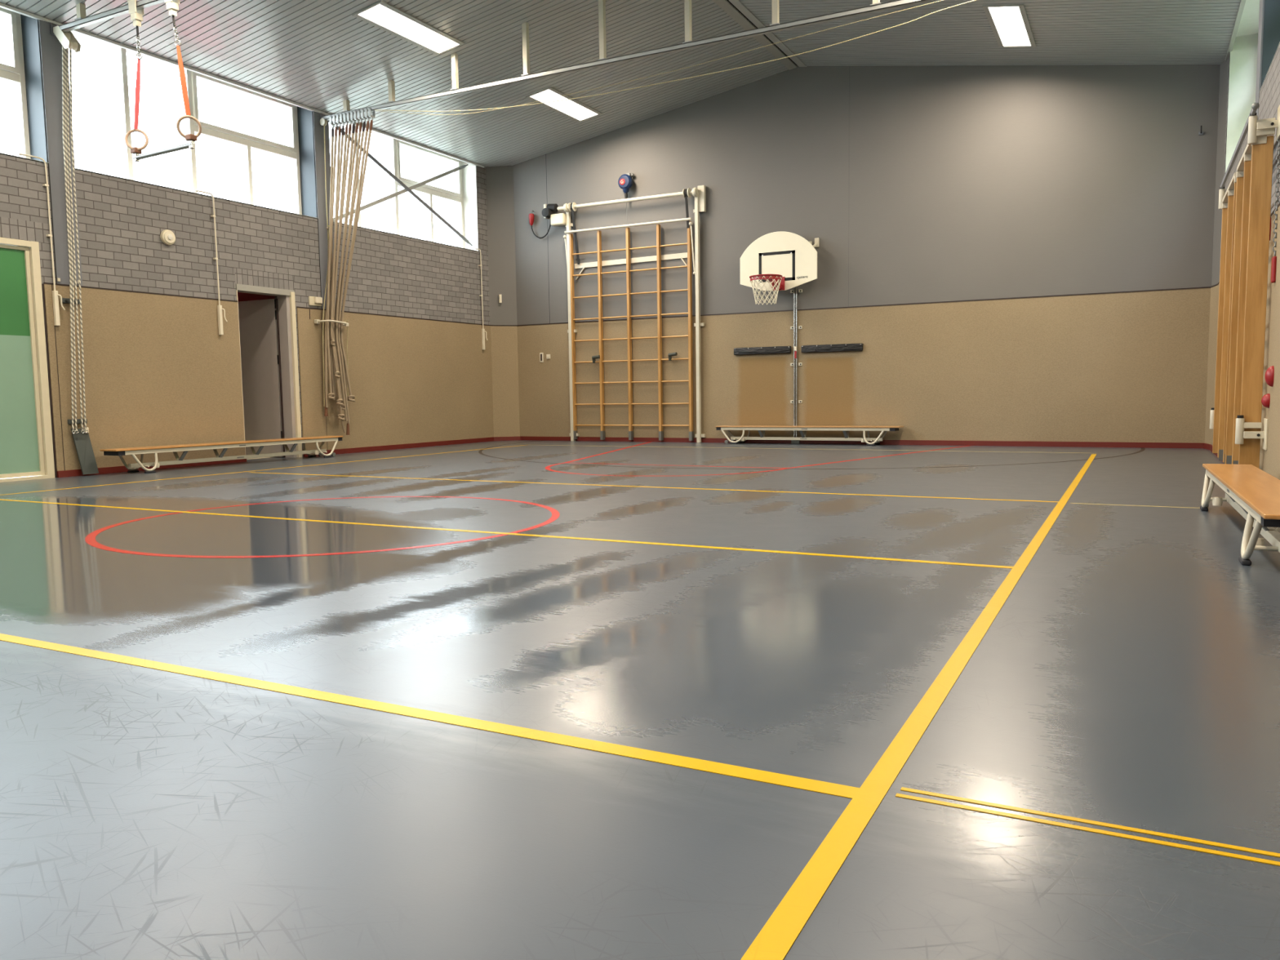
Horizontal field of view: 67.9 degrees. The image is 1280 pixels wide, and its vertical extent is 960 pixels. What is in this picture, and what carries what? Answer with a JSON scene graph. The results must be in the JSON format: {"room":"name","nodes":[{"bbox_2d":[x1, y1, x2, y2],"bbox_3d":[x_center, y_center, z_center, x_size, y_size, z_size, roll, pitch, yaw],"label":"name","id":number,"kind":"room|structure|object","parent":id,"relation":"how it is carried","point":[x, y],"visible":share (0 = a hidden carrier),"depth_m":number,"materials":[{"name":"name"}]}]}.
{"room":"sports hall","nodes":[
{"label":"sports hall","id":0,"kind":"room"},
{"bbox_2d":[0,9,493,477],"bbox_3d":[-8.208,-2.729,10.142,0.442,5.800,22.380,2,6,27],"label":"wall","id":1,"kind":"structure","parent":0,"point":[159,370],"depth_m":13.70,"materials":[{"name":"beige paint"}]},
{"bbox_2d":[0,3,48,164],"bbox_3d":[-8.341,-4.646,9.854,0.480,1.937,4.170,2,6,27],"label":"window","id":2,"kind":"structure","parent":1,"relation":"in","point":[14,74],"depth_m":11.58,"materials":[{"name":"paint"}]},
{"bbox_2d":[0,236,55,482],"bbox_3d":[-7.875,-1.341,10.556,0.132,2.870,2.480,2,6,27],"label":"door","id":3,"kind":"structure","parent":1,"relation":"in","point":[26,444],"depth_m":11.43,"materials":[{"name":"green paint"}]},
{"bbox_2d":[18,153,65,325],"bbox_3d":[-7.219,-2.885,11.499,0.094,2.008,0.388,2,6,27],"label":"conduit","id":4,"kind":"object","parent":1,"relation":"in","point":[55,293],"depth_m":11.62,"materials":[{"name":"white plastic"}]},
{"bbox_2d":[59,297,79,304],"bbox_3d":[-7.061,-2.225,11.816,0.084,0.060,0.240,2,6,27],"label":"cleat","id":5,"kind":"object","parent":1,"relation":"attached to","point":[67,300],"visible":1,"depth_m":11.76,"materials":[{"name":"grey metal"}]},
{"bbox_2d":[67,418,87,424],"bbox_3d":[-7.045,-0.735,11.940,0.084,0.060,0.235,2,6,27],"label":"cleat","id":6,"kind":"object","parent":1,"relation":"attached to","point":[78,420],"visible":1,"depth_m":11.91,"materials":[{"name":"grey metal"}]},
{"bbox_2d":[57,458,246,477],"bbox_3d":[-6.554,-0.192,13.008,0.036,0.082,2.810,2,6,27],"label":"baseboard","id":7,"kind":"structure","parent":1,"relation":"attached to","point":[64,473],"depth_m":12.52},
{"bbox_2d":[160,229,175,245],"bbox_3d":[-6.434,-3.314,12.990,0.084,0.210,0.210,2,6,27],"label":"round wall fixture","id":8,"kind":"object","parent":1,"relation":"attached to","point":[167,237],"visible":1,"depth_m":12.96,"materials":[{"name":"beige paint"}]},
{"bbox_2d":[195,190,227,334],"bbox_3d":[-6.121,-3.091,13.595,0.094,2.008,0.368,2,6,27],"label":"conduit","id":9,"kind":"object","parent":1,"relation":"in","point":[220,308],"depth_m":13.71,"materials":[{"name":"white plastic"}]},
{"bbox_2d":[0,3,484,168],"bbox_3d":[-8.153,-5.372,9.639,0.050,0.032,21.600,2,6,27],"label":"trim","id":10,"kind":"structure","parent":1,"relation":"attached to","point":[2,6],"depth_m":13.45,"materials":[{"name":"grey metal"}]},
{"bbox_2d":[235,284,302,457],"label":"door","id":11,"kind":"structure","parent":1,"relation":"in","point":[268,336],"depth_m":15.12,"materials":[{"name":"beige paint"}]},
{"bbox_2d":[308,296,322,319],"bbox_3d":[-5.227,-2.774,15.352,0.075,0.365,0.260,2,6,27],"label":"junction box","id":12,"kind":"object","parent":1,"relation":"attached to","point":[313,300],"visible":1,"depth_m":15.31,"materials":[{"name":"beige paint"}]},
{"bbox_2d":[314,297,322,303],"bbox_3d":[-5.197,-2.904,15.368,0.045,0.100,0.140,2,6,27],"label":"switch","id":13,"kind":"object","parent":12,"relation":"attached to","point":[317,300],"depth_m":15.35,"materials":[{"name":"white plastic"}]},
{"bbox_2d":[314,319,348,326],"bbox_3d":[-4.995,-2.565,15.562,0.270,0.095,0.630,2,6,27],"label":"holder","id":14,"kind":"object","parent":1,"relation":"attached to","point":[316,321],"visible":0.99,"depth_m":15.35,"materials":[{"name":"white paint"}]},
{"bbox_2d":[324,225,333,407],"bbox_3d":[-5.051,-2.663,15.461,0.090,2.960,0.286,2,6,27],"label":"rope","id":15,"kind":"object","parent":14,"relation":"hanging from","point":[327,227],"visible":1,"depth_m":15.43,"materials":[{"name":"beige fabric"}]},
{"bbox_2d":[344,320,349,401],"bbox_3d":[-4.897,-1.996,15.941,0.063,1.352,0.088,-3,5,-20],"label":"pull cord","id":16,"kind":"object","parent":14,"relation":"hanging from","point":[346,320],"visible":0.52,"depth_m":15.92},
{"bbox_2d":[332,120,472,245],"bbox_3d":[-4.276,-5.290,17.404,0.064,1.717,3.801,2,6,27],"label":"cross","id":17,"kind":"object","parent":1,"relation":"attached to","point":[406,188],"visible":0.92,"depth_m":17.51,"materials":[{"name":"paint"}]},
{"bbox_2d":[332,119,478,251],"bbox_3d":[-4.378,-5.387,17.416,0.480,1.937,4.120,2,6,27],"label":"window","id":18,"kind":"structure","parent":1,"relation":"in","point":[393,144],"depth_m":18.05,"materials":[{"name":"paint"}]},
{"bbox_2d":[303,436,519,457],"bbox_3d":[-3.936,-0.643,17.581,0.430,0.082,5.500,2,6,27],"label":"baseboard","id":19,"kind":"structure","parent":1,"relation":"attached to","point":[345,451],"depth_m":17.62,"materials":[{"name":"red wood"}]},
{"bbox_2d":[475,248,488,350],"bbox_3d":[-3.208,-3.639,19.190,0.249,2.008,0.079,-6,7,-44],"label":"window crank","id":20,"kind":"structure","parent":1,"relation":"in","point":[483,331],"depth_m":19.23,"materials":[{"name":"white plastic"}]},
{"bbox_2d":[49,0,935,218],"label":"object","id":21,"kind":"structure","parent":1,"relation":"in","point":[247,142],"depth_m":13.44,"materials":[{"name":"paint"}]},
{"bbox_2d":[53,26,80,53],"bbox_3d":[-6.952,-5.350,11.546,0.300,0.290,0.143,2,6,27],"label":"pulley block","id":22,"kind":"object","parent":21,"relation":"hanging from","point":[68,40],"visible":0.98,"depth_m":11.51,"materials":[{"name":"white paint"}]},
{"bbox_2d":[62,45,75,433],"bbox_3d":[-7.019,-2.939,11.672,0.198,4.733,0.059,-4,6,-34],"label":"rope","id":23,"kind":"object","parent":22,"relation":"hanging from","point":[63,48],"visible":1,"depth_m":11.67,"materials":[{"name":"fabric"}]},
{"bbox_2d":[64,48,78,433],"bbox_3d":[-7.003,-2.942,11.701,0.187,4.733,0.057,-4,6,-32],"label":"rope","id":24,"kind":"object","parent":22,"relation":"hanging from","point":[65,86],"visible":1,"depth_m":11.70,"materials":[{"name":"fabric"}]},
{"bbox_2d":[66,48,84,433],"bbox_3d":[-6.972,-2.947,11.745,0.144,4.733,0.047,-3,6,-21],"label":"rope","id":25,"kind":"object","parent":22,"relation":"hanging from","point":[68,104],"visible":0.98,"depth_m":11.73,"materials":[{"name":"fabric"}]},
{"bbox_2d":[69,48,88,432],"bbox_3d":[-6.955,-2.950,11.779,0.139,4.733,0.051,-3,5,-19],"label":"rope","id":26,"kind":"object","parent":22,"relation":"hanging from","point":[70,50],"visible":0.98,"depth_m":11.77,"materials":[{"name":"fabric"}]},
{"bbox_2d":[124,0,148,151],"bbox_3d":[-5.825,-4.646,10.989,0.306,1.642,0.152,1,6,21],"label":"ring","id":27,"kind":"object","parent":21,"relation":"hanging from","point":[136,16],"visible":0.97,"depth_m":10.95,"materials":[{"name":"white paint"}]},
{"bbox_2d":[130,133,196,161],"bbox_3d":[-5.444,-3.788,10.868,1.050,0.170,0.090,2,6,27],"label":"bar","id":28,"kind":"object","parent":27,"relation":"hanging from","point":[191,138],"visible":1,"depth_m":10.82,"materials":[{"name":"grey metal"}]},
{"bbox_2d":[164,0,201,137],"bbox_3d":[-5.112,-4.631,10.611,0.317,1.624,0.206,2,6,27],"label":"ring","id":29,"kind":"object","parent":21,"relation":"hanging from","point":[172,6],"visible":1,"depth_m":10.61,"materials":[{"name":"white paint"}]},
{"bbox_2d":[320,118,327,125],"bbox_3d":[-5.097,-5.763,15.319,0.110,0.110,0.060,2,6,27],"label":"pulley","id":30,"kind":"object","parent":21,"relation":"attached to","point":[323,122],"visible":1,"depth_m":15.30,"materials":[{"name":"white paint"}]},
{"bbox_2d":[322,124,328,406],"bbox_3d":[-5.103,-3.480,15.399,0.047,4.561,0.278,2,6,27],"label":"pull cord","id":31,"kind":"object","parent":30,"relation":"hanging from","point":[324,125],"visible":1,"depth_m":15.41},
{"bbox_2d":[326,115,336,399],"bbox_3d":[-4.995,-3.579,15.389,0.108,4.538,0.351,3,6,33],"label":"rope","id":32,"kind":"object","parent":21,"relation":"hanging from","point":[331,395],"visible":1,"depth_m":15.35,"materials":[{"name":"beige fabric"}]},
{"bbox_2d":[324,114,339,416],"bbox_3d":[-4.987,-3.444,15.392,0.430,4.808,0.097,-3,6,-23],"label":"rope","id":33,"kind":"object","parent":21,"relation":"hanging from","point":[334,115],"visible":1,"depth_m":15.30,"materials":[{"name":"beige fabric"}]},
{"bbox_2d":[328,113,346,399],"bbox_3d":[-4.879,-3.577,15.399,0.427,4.548,0.108,0,5,8],"label":"rope","id":34,"kind":"object","parent":21,"relation":"hanging from","point":[341,121],"visible":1,"depth_m":15.30,"materials":[{"name":"beige fabric"}]},
{"bbox_2d":[329,113,346,432],"bbox_3d":[-4.892,-3.308,15.408,0.244,5.084,0.259,2,6,27],"label":"rope","id":35,"kind":"object","parent":21,"relation":"hanging from","point":[340,415],"visible":1,"depth_m":15.38,"materials":[{"name":"beige fabric"}]},
{"bbox_2d":[333,112,350,409],"bbox_3d":[-4.825,-3.493,15.394,0.427,4.716,0.189,2,6,27],"label":"rope","id":36,"kind":"object","parent":21,"relation":"hanging from","point":[344,113],"visible":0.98,"depth_m":15.33,"materials":[{"name":"beige fabric"}]},
{"bbox_2d":[330,111,352,396],"bbox_3d":[-4.813,-3.603,15.392,0.575,4.497,0.104,1,6,20],"label":"rope","id":37,"kind":"object","parent":21,"relation":"hanging from","point":[348,113],"visible":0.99,"depth_m":15.23,"materials":[{"name":"beige fabric"}]},
{"bbox_2d":[335,111,356,421],"bbox_3d":[-4.725,-3.402,15.393,0.544,4.898,0.153,2,6,27],"label":"rope","id":38,"kind":"object","parent":21,"relation":"hanging from","point":[352,118],"visible":1,"depth_m":15.39,"materials":[{"name":"beige fabric"}]},
{"bbox_2d":[334,110,360,393],"bbox_3d":[-4.723,-3.627,15.373,0.687,4.448,0.109,2,6,27],"label":"rope","id":39,"kind":"object","parent":21,"relation":"hanging from","point":[355,111],"visible":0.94,"depth_m":15.20,"materials":[{"name":"beige fabric"}]},
{"bbox_2d":[337,109,363,435],"bbox_3d":[-4.650,-3.288,15.393,0.717,5.128,0.149,3,6,34],"label":"rope","id":40,"kind":"object","parent":21,"relation":"hanging from","point":[358,111],"visible":1,"depth_m":15.43,"materials":[{"name":"beige fabric"}]},
{"bbox_2d":[338,108,368,399],"bbox_3d":[-4.658,-3.577,15.365,0.866,4.548,0.101,2,6,30],"label":"rope","id":41,"kind":"object","parent":21,"relation":"hanging from","point":[362,109],"visible":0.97,"depth_m":15.12,"materials":[{"name":"beige fabric"}]},
{"bbox_2d":[340,107,370,401],"bbox_3d":[-4.560,-3.564,15.405,0.909,4.583,0.215,3,6,36],"label":"rope","id":42,"kind":"object","parent":21,"relation":"hanging from","point":[350,397],"visible":1,"depth_m":15.41,"materials":[{"name":"beige fabric"}]},
{"bbox_2d":[340,106,375,387],"bbox_3d":[-4.559,-3.678,15.360,1.012,4.349,0.104,3,6,35],"label":"rope","id":43,"kind":"object","parent":21,"relation":"hanging from","point":[370,115],"visible":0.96,"depth_m":15.13,"materials":[{"name":"beige fabric"}]},
{"bbox_2d":[378,0,943,115],"bbox_3d":[-0.053,-5.454,12.680,9.121,0.347,0.024,2,6,27],"label":"pull cord","id":44,"kind":"object","parent":21,"relation":"hanging from","point":[941,0],"visible":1,"depth_m":12.36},
{"bbox_2d":[373,0,977,111],"bbox_3d":[0.994,-5.414,12.094,11.521,0.475,0.011,2,6,27],"label":"pull cord","id":45,"kind":"object","parent":21,"relation":"hanging from","point":[973,0],"visible":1,"depth_m":12.19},
{"bbox_2d":[237,292,278,459],"bbox_3d":[-6.883,-1.708,15.678,2.300,2.830,3.800,2,6,27],"label":"wall","id":46,"kind":"structure","parent":0,"point":[242,296],"depth_m":15.82,"materials":[{"name":"beige paint"}]},
{"bbox_2d":[485,165,519,436],"bbox_3d":[-2.808,-3.650,19.571,0.416,5.521,0.426,2,6,27],"label":"wall","id":47,"kind":"structure","parent":0,"point":[499,180],"depth_m":19.56,"materials":[{"name":"grey paint"}]},
{"bbox_2d":[498,294,502,302],"bbox_3d":[-2.870,-3.720,19.526,0.051,0.170,0.085,-2,5,-17],"label":"wall sensor","id":48,"kind":"object","parent":47,"relation":"attached to","point":[500,295],"visible":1,"depth_m":19.49,"materials":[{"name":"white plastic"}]},
{"bbox_2d":[0,0,1240,167],"bbox_3d":[-2.372,-5.828,6.837,12.860,1.258,22.680,2,6,27],"label":"ceiling","id":49,"kind":"structure","parent":0,"point":[314,54],"depth_m":13.96,"materials":[{"name":"paint"}]},
{"bbox_2d":[352,0,464,55],"bbox_3d":[-3.159,-6.215,13.132,0.510,0.096,1.710,2,6,27],"label":"ceiling lamp","id":50,"kind":"object","parent":49,"relation":"attached to","point":[381,15],"visible":1,"depth_m":13.06,"materials":[{"name":"paint"}]},
{"bbox_2d":[525,86,602,122],"bbox_3d":[-1.309,-6.561,16.662,0.510,0.096,1.710,2,6,27],"label":"ceiling lamp","id":51,"kind":"object","parent":49,"relation":"attached to","point":[574,109],"visible":1,"depth_m":16.64,"materials":[{"name":"paint"}]},
{"bbox_2d":[712,0,796,70],"bbox_3d":[-2.436,-6.217,6.832,0.140,0.033,22.080,2,6,27],"label":"trim","id":52,"kind":"structure","parent":49,"relation":"attached to","point":[724,5],"depth_m":14.75,"materials":[{"name":"paint"}]},
{"bbox_2d":[982,4,1035,47],"bbox_3d":[5.176,-6.325,13.287,0.510,0.099,1.710,2,6,27],"label":"ceiling lamp","id":53,"kind":"object","parent":49,"relation":"attached to","point":[1010,25],"visible":1,"depth_m":13.22,"materials":[{"name":"paint"}]},
{"bbox_2d":[0,440,1279,959],"bbox_3d":[-2.285,0.356,7.397,13.620,0.122,22.480,2,6,27],"label":"floor","id":54,"kind":"structure","parent":0,"point":[518,700],"depth_m":2.84,"materials":[{"name":"grey rubber"}]},
{"bbox_2d":[70,426,98,474],"bbox_3d":[-7.000,-0.369,11.995,0.092,0.590,0.270,2,6,27],"label":"flap","id":55,"kind":"object","parent":54,"relation":"on","point":[82,443],"visible":1,"depth_m":11.99,"materials":[{"name":"grey plastic"}]},
{"bbox_2d":[99,435,343,473],"bbox_3d":[-5.811,-0.387,13.704,0.384,0.325,3.860,2,6,27],"label":"bench","id":56,"kind":"object","parent":54,"relation":"on","point":[225,445],"visible":1,"depth_m":13.36,"materials":[{"name":"brown wood"}]},
{"bbox_2d":[715,425,903,445],"bbox_3d":[2.934,-0.791,16.800,3.330,0.325,0.384,2,6,27],"label":"bench","id":57,"kind":"object","parent":54,"relation":"on","point":[741,439],"visible":1,"depth_m":16.71,"materials":[{"name":"brown wood"}]},
{"bbox_2d":[1200,463,1279,565],"bbox_3d":[3.814,0.183,5.895,0.384,0.325,3.330,2,6,26],"label":"bench","id":58,"kind":"object","parent":54,"relation":"on","point":[1253,492],"visible":1,"depth_m":5.49,"materials":[{"name":"brown wood"}]},
{"bbox_2d":[513,64,1220,443],"bbox_3d":[2.782,-3.910,16.964,13.720,6.710,0.272,2,6,27],"label":"wall","id":59,"kind":"structure","parent":0,"point":[1024,253],"depth_m":15.96,"materials":[{"name":"grey paint"}]},
{"bbox_2d":[539,352,543,362],"bbox_3d":[-2.014,-2.506,19.459,0.085,0.200,0.018,2,6,27],"label":"wall socket","id":60,"kind":"object","parent":59,"relation":"attached to","point":[541,354],"visible":1,"depth_m":19.45,"materials":[{"name":"white plastic"}]},
{"bbox_2d":[528,204,566,238],"bbox_3d":[-1.878,-5.175,18.983,0.902,0.642,0.301,2,6,27],"label":"motor","id":61,"kind":"object","parent":59,"relation":"attached to","point":[556,220],"visible":1,"depth_m":18.82,"materials":[{"name":"beige paint"}]},
{"bbox_2d":[546,354,550,359],"bbox_3d":[-1.867,-2.513,19.378,0.090,0.095,0.024,2,6,27],"label":"wall switch","id":62,"kind":"object","parent":59,"relation":"attached to","point":[548,356],"visible":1,"depth_m":19.37,"materials":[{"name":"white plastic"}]},
{"bbox_2d":[617,173,634,213],"bbox_3d":[-0.255,-5.092,18.185,0.288,1.530,0.220,2,6,27],"label":"bell","id":63,"kind":"object","parent":59,"relation":"attached to","point":[625,180],"visible":1,"depth_m":18.07,"materials":[{"name":"blue plastic"}]},
{"bbox_2d":[557,185,706,442],"bbox_3d":[-0.192,-3.092,18.324,3.120,4.720,0.227,2,6,27],"label":"wall bars frame","id":64,"kind":"structure","parent":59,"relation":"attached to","point":[700,193],"depth_m":17.82,"materials":[{"name":"white paint"}]},
{"bbox_2d":[563,217,695,440],"bbox_3d":[-0.211,-2.834,18.411,2.847,4.121,0.171,2,6,27],"label":"wall bars","id":65,"kind":"object","parent":64,"relation":"attached to","point":[659,257],"visible":1,"depth_m":18.34,"materials":[{"name":"brown wood"}]},
{"bbox_2d":[591,355,599,363],"bbox_3d":[-0.862,-2.387,18.775,0.195,0.156,0.095,3,6,34],"label":"clamp","id":66,"kind":"object","parent":65,"relation":"attached to","point":[593,357],"visible":1,"depth_m":18.75,"materials":[{"name":"grey plastic"}]},
{"bbox_2d":[667,351,677,360],"bbox_3d":[0.619,-2.338,18.004,0.195,0.156,0.095,3,6,34],"label":"clamp","id":67,"kind":"object","parent":65,"relation":"attached to","point":[675,353],"visible":1,"depth_m":17.98,"materials":[{"name":"grey plastic"}]},
{"bbox_2d":[733,346,791,355],"bbox_3d":[2.211,-2.344,17.231,1.090,0.130,0.065,2,6,27],"label":"cushion","id":68,"kind":"object","parent":59,"relation":"attached to","point":[775,349],"visible":1,"depth_m":17.20,"materials":[{"name":"black leather"}]},
{"bbox_2d":[728,0,807,66],"bbox_3d":[-2.277,-6.211,6.749,0.140,0.034,22.080,2,6,27],"label":"trim","id":69,"kind":"structure","parent":59,"relation":"attached to","point":[736,3],"depth_m":14.96,"materials":[{"name":"paint"}]},
{"bbox_2d":[739,231,818,304],"bbox_3d":[2.333,-3.686,16.506,1.410,1.275,1.034,2,6,27],"label":"basketball backboard","id":70,"kind":"object","parent":59,"relation":"attached to","point":[780,260],"visible":1,"depth_m":16.58,"materials":[{"name":"white plastic"}]},
{"bbox_2d":[790,286,802,444],"bbox_3d":[2.781,-2.038,16.973,0.218,2.780,0.071,2,6,27],"label":"track","id":71,"kind":"object","parent":59,"relation":"attached to","point":[794,291],"visible":0.99,"depth_m":16.96,"materials":[{"name":"grey metal"}]},
{"bbox_2d":[801,342,862,352],"bbox_3d":[3.353,-2.307,16.636,1.095,0.130,0.065,2,6,27],"label":"cushion","id":72,"kind":"object","parent":59,"relation":"attached to","point":[840,347],"visible":1,"depth_m":16.60,"materials":[{"name":"black leather"}]},
{"bbox_2d":[520,436,1204,448],"bbox_3d":[2.951,-0.692,17.043,12.355,0.082,0.032,2,6,27],"label":"baseboard","id":73,"kind":"structure","parent":59,"relation":"attached to","point":[938,442],"depth_m":16.02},
{"bbox_2d":[1204,57,1228,444],"bbox_3d":[8.334,-3.271,13.745,0.106,5.501,0.430,2,6,27],"label":"wall","id":74,"kind":"structure","parent":0,"point":[1224,65],"depth_m":13.74,"materials":[{"name":"beige paint"}]},
{"bbox_2d":[1203,443,1222,461],"bbox_3d":[3.365,0.443,4.445,0.112,0.082,22.080,2,6,27],"label":"baseboard","id":75,"kind":"structure","parent":74,"relation":"attached to","point":[1206,446],"depth_m":13.86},
{"bbox_2d":[1211,0,1279,479],"bbox_3d":[3.510,-2.344,4.039,0.442,5.800,22.380,2,6,27],"label":"wall","id":76,"kind":"structure","parent":0,"point":[1251,57],"depth_m":9.34,"materials":[{"name":"grey brick"}]},
{"bbox_2d":[1209,172,1236,463],"bbox_3d":[6.331,-1.738,10.225,0.187,3.060,1.662,2,6,27],"label":"wall bar","id":77,"kind":"object","parent":76,"relation":"attached to","point":[1227,200],"visible":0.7,"depth_m":10.26,"materials":[{"name":"brown wood"}]},
{"bbox_2d":[1220,102,1259,188],"bbox_3d":[5.823,-3.189,9.301,0.054,0.056,3.648,2,6,27],"label":"beam","id":78,"kind":"structure","parent":77,"relation":"attached to","point":[1255,105],"depth_m":8.90,"materials":[{"name":"metal"}]},
{"bbox_2d":[1224,0,1245,62],"bbox_3d":[3.273,-4.991,3.858,0.050,0.032,21.900,2,6,27],"label":"trim","id":79,"kind":"structure","parent":76,"relation":"attached to","point":[1242,2],"depth_m":12.17,"materials":[{"name":"paint"}]},
{"bbox_2d":[1235,0,1259,36],"bbox_3d":[7.413,-4.989,11.277,0.480,1.917,4.120,2,6,27],"label":"window","id":80,"kind":"structure","parent":76,"relation":"in","point":[1249,22],"depth_m":12.39,"materials":[{"name":"glass"}]},
{"bbox_2d":[1225,112,1275,468],"bbox_3d":[5.510,-1.585,8.657,0.187,3.060,1.512,2,6,27],"label":"wall bar","id":81,"kind":"object","parent":76,"relation":"attached to","point":[1254,174],"visible":0.9,"depth_m":8.10,"materials":[{"name":"brown wood"}]},
{"bbox_2d":[1243,417,1268,450],"bbox_3d":[5.186,-0.388,8.021,0.157,0.260,0.220,2,6,27],"label":"hinge arm","id":82,"kind":"object","parent":76,"relation":"attached to","point":[1247,434],"visible":1,"depth_m":8.02},
{"bbox_2d":[1261,393,1270,408],"bbox_3d":[5.199,-0.655,7.864,0.106,0.120,0.098,2,6,27],"label":"hold","id":83,"kind":"object","parent":76,"relation":"attached to","point":[1265,401],"visible":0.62,"depth_m":7.84,"materials":[{"name":"red plastic"}]},
{"bbox_2d":[1257,104,1279,140],"bbox_3d":[5.150,-2.927,7.791,0.157,0.260,0.220,2,6,27],"label":"hinge arm","id":84,"kind":"object","parent":76,"relation":"attached to","point":[1273,123],"visible":0.94,"depth_m":7.81},
{"bbox_2d":[1271,135,1279,283],"bbox_3d":[5.170,-2.197,7.723,0.038,1.178,0.121,2,6,27],"label":"chain","id":85,"kind":"object","parent":84,"relation":"hanging from","point":[1273,264],"visible":0.99,"depth_m":7.72,"materials":[{"name":"grey metal"}]},
{"bbox_2d":[1264,365,1274,386],"bbox_3d":[5.113,-0.839,7.687,0.106,0.170,0.118,2,6,27],"label":"hold","id":86,"kind":"object","parent":76,"relation":"attached to","point":[1269,374],"visible":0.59,"depth_m":7.66,"materials":[{"name":"red plastic"}]},
{"bbox_2d":[1269,217,1271,240],"bbox_3d":[5.391,-2.149,8.138,0.106,0.200,0.069,2,6,27],"label":"hold","id":87,"kind":"object","parent":76,"relation":"attached to","point":[1270,217],"visible":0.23,"depth_m":8.11,"materials":[{"name":"red plastic"}]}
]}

